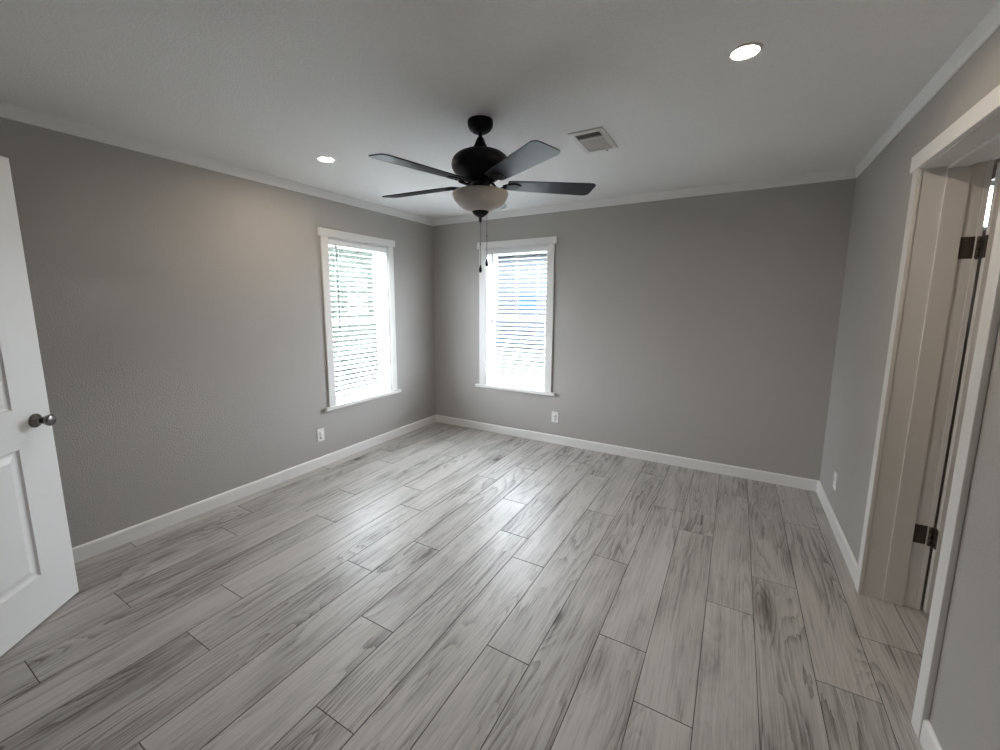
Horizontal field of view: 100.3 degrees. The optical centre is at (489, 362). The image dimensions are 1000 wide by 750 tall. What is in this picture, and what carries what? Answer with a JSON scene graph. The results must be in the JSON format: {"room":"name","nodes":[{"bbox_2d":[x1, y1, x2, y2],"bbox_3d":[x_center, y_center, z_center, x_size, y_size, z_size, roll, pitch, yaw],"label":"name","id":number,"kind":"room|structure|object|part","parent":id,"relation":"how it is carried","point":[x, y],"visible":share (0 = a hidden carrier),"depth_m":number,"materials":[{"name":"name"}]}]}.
{"room":"empty bedroom","nodes":[
{"label":"empty bedroom","id":0,"kind":"room"},
{"bbox_2d":[0,117,435,547],"bbox_3d":[-1.797,-0.233,3.425,0.160,2.572,4.432,5,10,30],"label":"wall","id":1,"kind":"structure","parent":0,"point":[178,307],"depth_m":2.80,"materials":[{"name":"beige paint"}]},
{"bbox_2d":[0,101,432,225],"bbox_3d":[-1.728,-1.412,3.192,0.017,0.071,4.152,5,10,30],"label":"trim","id":2,"kind":"structure","parent":1,"relation":"attached to","point":[7,110],"depth_m":2.67,"materials":[{"name":"white paint"}]},
{"bbox_2d":[72,415,435,563],"bbox_3d":[-1.736,0.954,3.534,0.014,0.092,4.152,5,10,30],"label":"baseboard","id":3,"kind":"structure","parent":1,"relation":"attached to","point":[87,550],"depth_m":3.10,"materials":[{"name":"white paint"}]},
{"bbox_2d":[317,428,324,441],"bbox_3d":[-1.546,0.660,3.821,0.008,0.118,0.072,5,10,30],"label":"wall outlet","id":4,"kind":"object","parent":1,"relation":"attached to","point":[320,432],"visible":1,"depth_m":3.81,"materials":[{"name":"white plastic"}]},
{"bbox_2d":[317,227,401,410],"bbox_3d":[-1.318,-0.432,4.178,0.189,1.639,0.994,5,10,30],"label":"window","id":5,"kind":"structure","parent":1,"relation":"in","point":[325,234],"depth_m":4.29,"materials":[{"name":"white paint"}]},
{"bbox_3d":[-1.468,-0.359,3.795,0.016,1.539,0.074,5,10,30],"label":"casing","id":6,"kind":"part","parent":5,"relation":"part of","materials":[{"name":"white paint"}]},
{"bbox_3d":[-1.386,-0.773,4.170,0.025,0.770,0.690,5,10,30],"label":"sash","id":7,"kind":"part","parent":5,"relation":"part of","materials":[{"name":"white plastic"}]},
{"bbox_3d":[-1.362,-0.058,4.258,0.025,0.750,0.690,5,10,30],"label":"sash","id":8,"kind":"part","parent":5,"relation":"part of","materials":[{"name":"white plastic"}]},
{"bbox_2d":[328,239,389,397],"bbox_3d":[-1.288,-0.434,4.160,0.075,1.468,0.722,5,10,30],"label":"window blind","id":9,"kind":"object","parent":5,"relation":"attached to","point":[336,243],"visible":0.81,"depth_m":4.14,"materials":[{"name":"white plastic"}]},
{"bbox_3d":[-1.423,-0.390,3.955,0.056,1.419,0.002,5,10,30],"label":"ladder cord","id":10,"kind":"part","parent":9,"relation":"part of","materials":[{"name":"white fabric"}]},
{"bbox_3d":[-1.297,-0.420,4.167,0.056,1.419,0.002,5,10,30],"label":"ladder cord","id":11,"kind":"part","parent":9,"relation":"part of","materials":[{"name":"white fabric"}]},
{"bbox_3d":[-1.299,0.283,4.269,0.050,0.018,0.718,5,10,30],"label":"rail","id":12,"kind":"part","parent":9,"relation":"part of","materials":[{"name":"white plastic"}]},
{"bbox_3d":[-1.170,-0.451,4.380,0.056,1.419,0.002,5,10,30],"label":"ladder cord","id":13,"kind":"part","parent":9,"relation":"part of","materials":[{"name":"white fabric"}]},
{"bbox_3d":[-1.369,-0.420,4.210,0.070,1.541,0.750,5,10,30],"label":"frame","id":14,"kind":"part","parent":5,"relation":"part of","materials":[{"name":"white plastic"}]},
{"bbox_3d":[-1.303,0.364,4.283,0.149,0.033,0.994,5,10,30],"label":"sill","id":15,"kind":"part","parent":5,"relation":"part of","materials":[{"name":"white paint"}]},
{"bbox_3d":[-1.049,-0.459,4.497,0.016,1.539,0.074,5,10,30],"label":"casing","id":16,"kind":"part","parent":5,"relation":"part of","materials":[{"name":"white paint"}]},
{"bbox_2d":[0,422,938,749],"bbox_3d":[0.461,1.332,1.494,6.006,0.060,5.592,5,10,30],"label":"floor","id":17,"kind":"structure","parent":0,"point":[436,585],"depth_m":1.98,"materials":[{"name":"grey wood"}]},
{"bbox_2d":[0,0,998,218],"bbox_3d":[0.458,-1.190,1.171,6.166,0.080,5.752,5,10,30],"label":"ceiling","id":18,"kind":"structure","parent":0,"point":[271,87],"depth_m":1.82,"materials":[{"name":"white paint"}]},
{"bbox_2d":[317,156,334,162],"bbox_3d":[-1.125,-1.396,2.863,0.120,0.006,0.120,5,10,30],"label":"recessed light","id":19,"kind":"object","parent":18,"relation":"in","point":[327,159],"visible":1,"depth_m":2.86,"materials":[{"name":"white paint"}]},
{"bbox_2d":[368,115,595,272],"bbox_3d":[-0.089,-0.911,2.319,1.229,0.804,1.263,5,10,30],"label":"ceiling fan","id":20,"kind":"object","parent":18,"relation":"hanging from","point":[479,165],"visible":1,"depth_m":2.19,"materials":[{"name":"black metal"}]},
{"bbox_3d":[-0.333,-0.944,2.017,0.149,0.031,0.500,8,11,44],"label":"blade","id":21,"kind":"part","parent":20,"relation":"part of","materials":[{"name":"black laminate"}]},
{"bbox_3d":[-0.409,-1.010,2.476,0.500,0.031,0.149,4,9,26],"label":"blade","id":22,"kind":"part","parent":20,"relation":"part of","materials":[{"name":"black laminate"}]},
{"bbox_3d":[-0.052,-0.890,2.311,0.308,0.099,0.308,5,10,30],"label":"lamp shade","id":23,"kind":"part","parent":20,"relation":"part of","materials":[{"name":"white glass"}]},
{"bbox_3d":[-0.053,-0.666,2.344,0.006,0.238,0.006,5,10,30],"label":"pull chain","id":24,"kind":"part","parent":20,"relation":"part of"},
{"bbox_3d":[0.132,-0.932,1.946,0.149,0.031,0.500,-4,9,-27],"label":"blade","id":25,"kind":"part","parent":20,"relation":"part of","materials":[{"name":"black laminate"}]},
{"bbox_3d":[0.343,-0.992,2.362,0.500,0.031,0.149,-1,8,-9],"label":"blade","id":26,"kind":"part","parent":20,"relation":"part of","materials":[{"name":"black laminate"}]},
{"bbox_2d":[568,127,617,153],"bbox_3d":[0.630,-1.330,2.526,0.202,0.030,0.360,5,10,30],"label":"ceiling vent","id":27,"kind":"object","parent":18,"relation":"in","point":[597,139],"visible":1,"depth_m":2.50,"materials":[{"name":"white metal"}]},
{"bbox_2d":[728,42,763,60],"bbox_3d":[0.996,-1.211,1.626,0.120,0.006,0.120,5,10,30],"label":"recessed light","id":28,"kind":"object","parent":18,"relation":"in","point":[745,51],"visible":1,"depth_m":1.62,"materials":[{"name":"white paint"}]},
{"bbox_2d":[433,157,999,512],"bbox_3d":[1.901,-0.266,3.723,5.906,2.572,0.160,5,10,30],"label":"wall","id":29,"kind":"structure","parent":0,"point":[705,327],"depth_m":3.73,"materials":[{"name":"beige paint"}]},
{"bbox_2d":[475,236,556,395],"bbox_3d":[0.304,-0.507,4.616,0.994,1.639,0.189,5,10,30],"label":"window","id":30,"kind":"structure","parent":29,"relation":"in","point":[550,242],"depth_m":4.65,"materials":[{"name":"white paint"}]},
{"bbox_3d":[-0.085,-0.512,4.767,0.074,1.539,0.016,5,10,30],"label":"casing","id":31,"kind":"part","parent":30,"relation":"part of","materials":[{"name":"white paint"}]},
{"bbox_3d":[0.292,0.290,4.714,0.994,0.033,0.149,5,10,30],"label":"sill","id":32,"kind":"part","parent":30,"relation":"part of","materials":[{"name":"white paint"}]},
{"bbox_2d":[487,246,546,385],"bbox_3d":[0.287,-0.507,4.586,0.722,1.468,0.075,5,10,30],"label":"window blind","id":33,"kind":"object","parent":30,"relation":"attached to","point":[537,248],"visible":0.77,"depth_m":4.59,"materials":[{"name":"white plastic"}]},
{"bbox_3d":[0.077,-0.513,4.722,0.002,1.419,0.056,5,10,30],"label":"ladder cord","id":34,"kind":"part","parent":33,"relation":"part of","materials":[{"name":"white fabric"}]},
{"bbox_3d":[0.290,0.209,4.698,0.718,0.018,0.050,5,10,30],"label":"rail","id":35,"kind":"part","parent":33,"relation":"part of","materials":[{"name":"white plastic"}]},
{"bbox_3d":[0.292,-0.494,4.596,0.002,1.419,0.056,5,10,30],"label":"ladder cord","id":36,"kind":"part","parent":33,"relation":"part of","materials":[{"name":"white fabric"}]},
{"bbox_3d":[0.335,-0.497,4.669,0.750,1.541,0.070,5,10,30],"label":"frame","id":37,"kind":"part","parent":30,"relation":"part of","materials":[{"name":"white plastic"}]},
{"bbox_3d":[0.329,-0.135,4.713,0.690,0.750,0.025,5,10,30],"label":"sash","id":38,"kind":"part","parent":30,"relation":"part of","materials":[{"name":"white plastic"}]},
{"bbox_3d":[0.346,-0.852,4.636,0.690,0.770,0.025,5,10,30],"label":"sash","id":39,"kind":"part","parent":30,"relation":"part of","materials":[{"name":"white plastic"}]},
{"bbox_3d":[0.624,-0.450,4.353,0.074,1.539,0.016,5,10,30],"label":"casing","id":40,"kind":"part","parent":30,"relation":"part of","materials":[{"name":"white paint"}]},
{"bbox_2d":[551,411,557,422],"bbox_3d":[0.695,0.579,4.463,0.072,0.118,0.008,5,10,30],"label":"wall outlet","id":41,"kind":"object","parent":29,"relation":"attached to","point":[554,414],"visible":1,"depth_m":4.46,"materials":[{"name":"white plastic"}]},
{"bbox_2d":[436,415,818,490],"bbox_3d":[0.979,0.847,4.329,3.876,0.092,0.014,5,10,30],"label":"baseboard","id":42,"kind":"structure","parent":29,"relation":"attached to","point":[741,472],"depth_m":4.01,"materials":[{"name":"white paint"}]},
{"bbox_2d":[433,168,854,225],"bbox_3d":[0.985,-1.519,3.985,3.876,0.071,0.017,5,10,30],"label":"trim","id":43,"kind":"structure","parent":29,"relation":"attached to","point":[849,173],"depth_m":3.63,"materials":[{"name":"white paint"}]},
{"bbox_2d":[983,180,994,229],"bbox_3d":[3.282,-1.041,2.795,0.320,0.320,0.070,5,10,30],"label":"window","id":44,"kind":"structure","parent":29,"relation":"in","point":[992,182],"depth_m":2.74,"materials":[{"name":"white plastic"}]},
{"bbox_2d":[820,27,999,749],"bbox_3d":[1.656,0.081,1.319,0.200,2.572,4.272,5,10,30],"label":"wall","id":45,"kind":"structure","parent":0,"point":[965,706],"depth_m":2.02,"materials":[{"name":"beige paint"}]},
{"bbox_2d":[833,471,837,490],"bbox_3d":[2.378,0.812,2.874,0.008,0.118,0.072,5,10,30],"label":"wall outlet","id":46,"kind":"object","parent":45,"relation":"attached to","point":[835,473],"visible":1,"depth_m":2.86,"materials":[{"name":"white plastic"}]},
{"bbox_2d":[816,481,942,749],"bbox_3d":[1.591,1.244,1.594,0.014,0.092,4.152,5,10,30],"label":"baseboard","id":47,"kind":"structure","parent":45,"relation":"attached to","point":[928,740],"depth_m":2.42,"materials":[{"name":"white paint"}]},
{"bbox_2d":[855,84,999,739],"bbox_3d":[1.731,0.178,1.684,0.023,2.176,0.974,5,10,30],"label":"trim","id":48,"kind":"structure","parent":45,"relation":"attached to","point":[986,108],"depth_m":1.40,"materials":[{"name":"white paint"}]},
{"bbox_2d":[855,0,999,177],"bbox_3d":[1.597,-1.122,1.253,0.017,0.071,4.152,5,10,30],"label":"trim","id":49,"kind":"structure","parent":45,"relation":"attached to","point":[990,23],"depth_m":1.74,"materials":[{"name":"white paint"}]},
{"bbox_2d":[862,112,999,607],"bbox_3d":[1.828,0.214,1.634,0.202,2.120,0.838,5,10,30],"label":"trim","id":50,"kind":"structure","parent":45,"relation":"attached to","point":[934,173],"depth_m":1.95,"materials":[{"name":"white paint"}]},
{"bbox_2d":[882,133,999,605],"bbox_3d":[1.841,0.225,1.628,0.074,2.100,0.798,5,10,30],"label":"trim","id":51,"kind":"structure","parent":45,"relation":"attached to","point":[958,175],"depth_m":1.93,"materials":[{"name":"white paint"}]},
{"bbox_2d":[912,162,999,614],"bbox_3d":[2.422,0.214,1.712,0.849,2.078,0.043,5,10,32],"label":"door","id":52,"kind":"structure","parent":45,"relation":"in","point":[966,247],"depth_m":1.86,"materials":[{"name":"white paint"}]},
{"bbox_2d":[915,155,999,609],"bbox_3d":[1.923,0.195,1.572,0.023,2.176,0.974,5,10,30],"label":"trim","id":53,"kind":"structure","parent":45,"relation":"attached to","point":[990,165],"depth_m":1.90,"materials":[{"name":"white paint"}]},
{"bbox_3d":[-1.750,0.284,0.943,0.870,2.160,0.120,5,10,30],"label":"trim","id":54,"kind":"structure","parent":0,"visible":0},
{"bbox_2d":[0,156,78,656],"bbox_3d":[-2.087,0.204,1.598,0.177,2.112,0.820,-1,9,-8],"label":"door","id":55,"kind":"structure","parent":54,"relation":"attached to","point":[38,576],"depth_m":1.88,"materials":[{"name":"white paint"}]},
{"bbox_3d":[-2.081,0.268,1.946,0.071,0.066,0.066,-1,9,-8],"label":"knob","id":56,"kind":"part","parent":55,"relation":"part of","materials":[{"name":"silver metal"}]},
{"label":"outside","id":57,"kind":"structure","parent":0,"visible":0},
{"bbox_2d":[495,362,543,380],"bbox_3d":[1.153,-0.105,16.889,105.000,0.180,110.000,5,10,30],"label":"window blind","id":58,"kind":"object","parent":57,"point":[495,362],"depth_m":13.78,"materials":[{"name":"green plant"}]},
{"bbox_2d":[328,248,378,391],"bbox_3d":[-3.769,-1.362,11.127,1.654,3.970,11.630,5,10,30],"label":"hedge","id":59,"kind":"object","parent":58,"relation":"on","point":[330,249],"visible":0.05,"depth_m":10.54,"materials":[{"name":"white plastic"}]},
{"bbox_2d":[495,254,546,363],"bbox_3d":[2.000,-3.040,18.897,13.800,5.060,7.900,5,10,30],"label":"neighbouring house","id":60,"kind":"structure","parent":58,"relation":"on","point":[532,255],"depth_m":15.39,"materials":[{"name":"white"}]},
{"bbox_3d":[1.988,-0.812,19.211,12.900,0.560,6.920,5,10,30],"label":"skirting","id":61,"kind":"part","parent":60,"relation":"part of","materials":[{"name":"white"}]},
{"bbox_2d":[519,295,536,310],"bbox_3d":[1.406,-2.137,15.228,0.740,0.640,0.040,5,10,30],"label":"window blind","id":62,"kind":"object","parent":60,"relation":"hanging from","point":[520,296],"depth_m":15.21,"materials":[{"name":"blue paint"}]},
{"bbox_3d":[1.406,-2.137,15.228,0.860,0.760,0.070,5,10,30],"label":"shutter frame","id":63,"kind":"part","parent":60,"relation":"part of","materials":[{"name":"white"}]}
]}

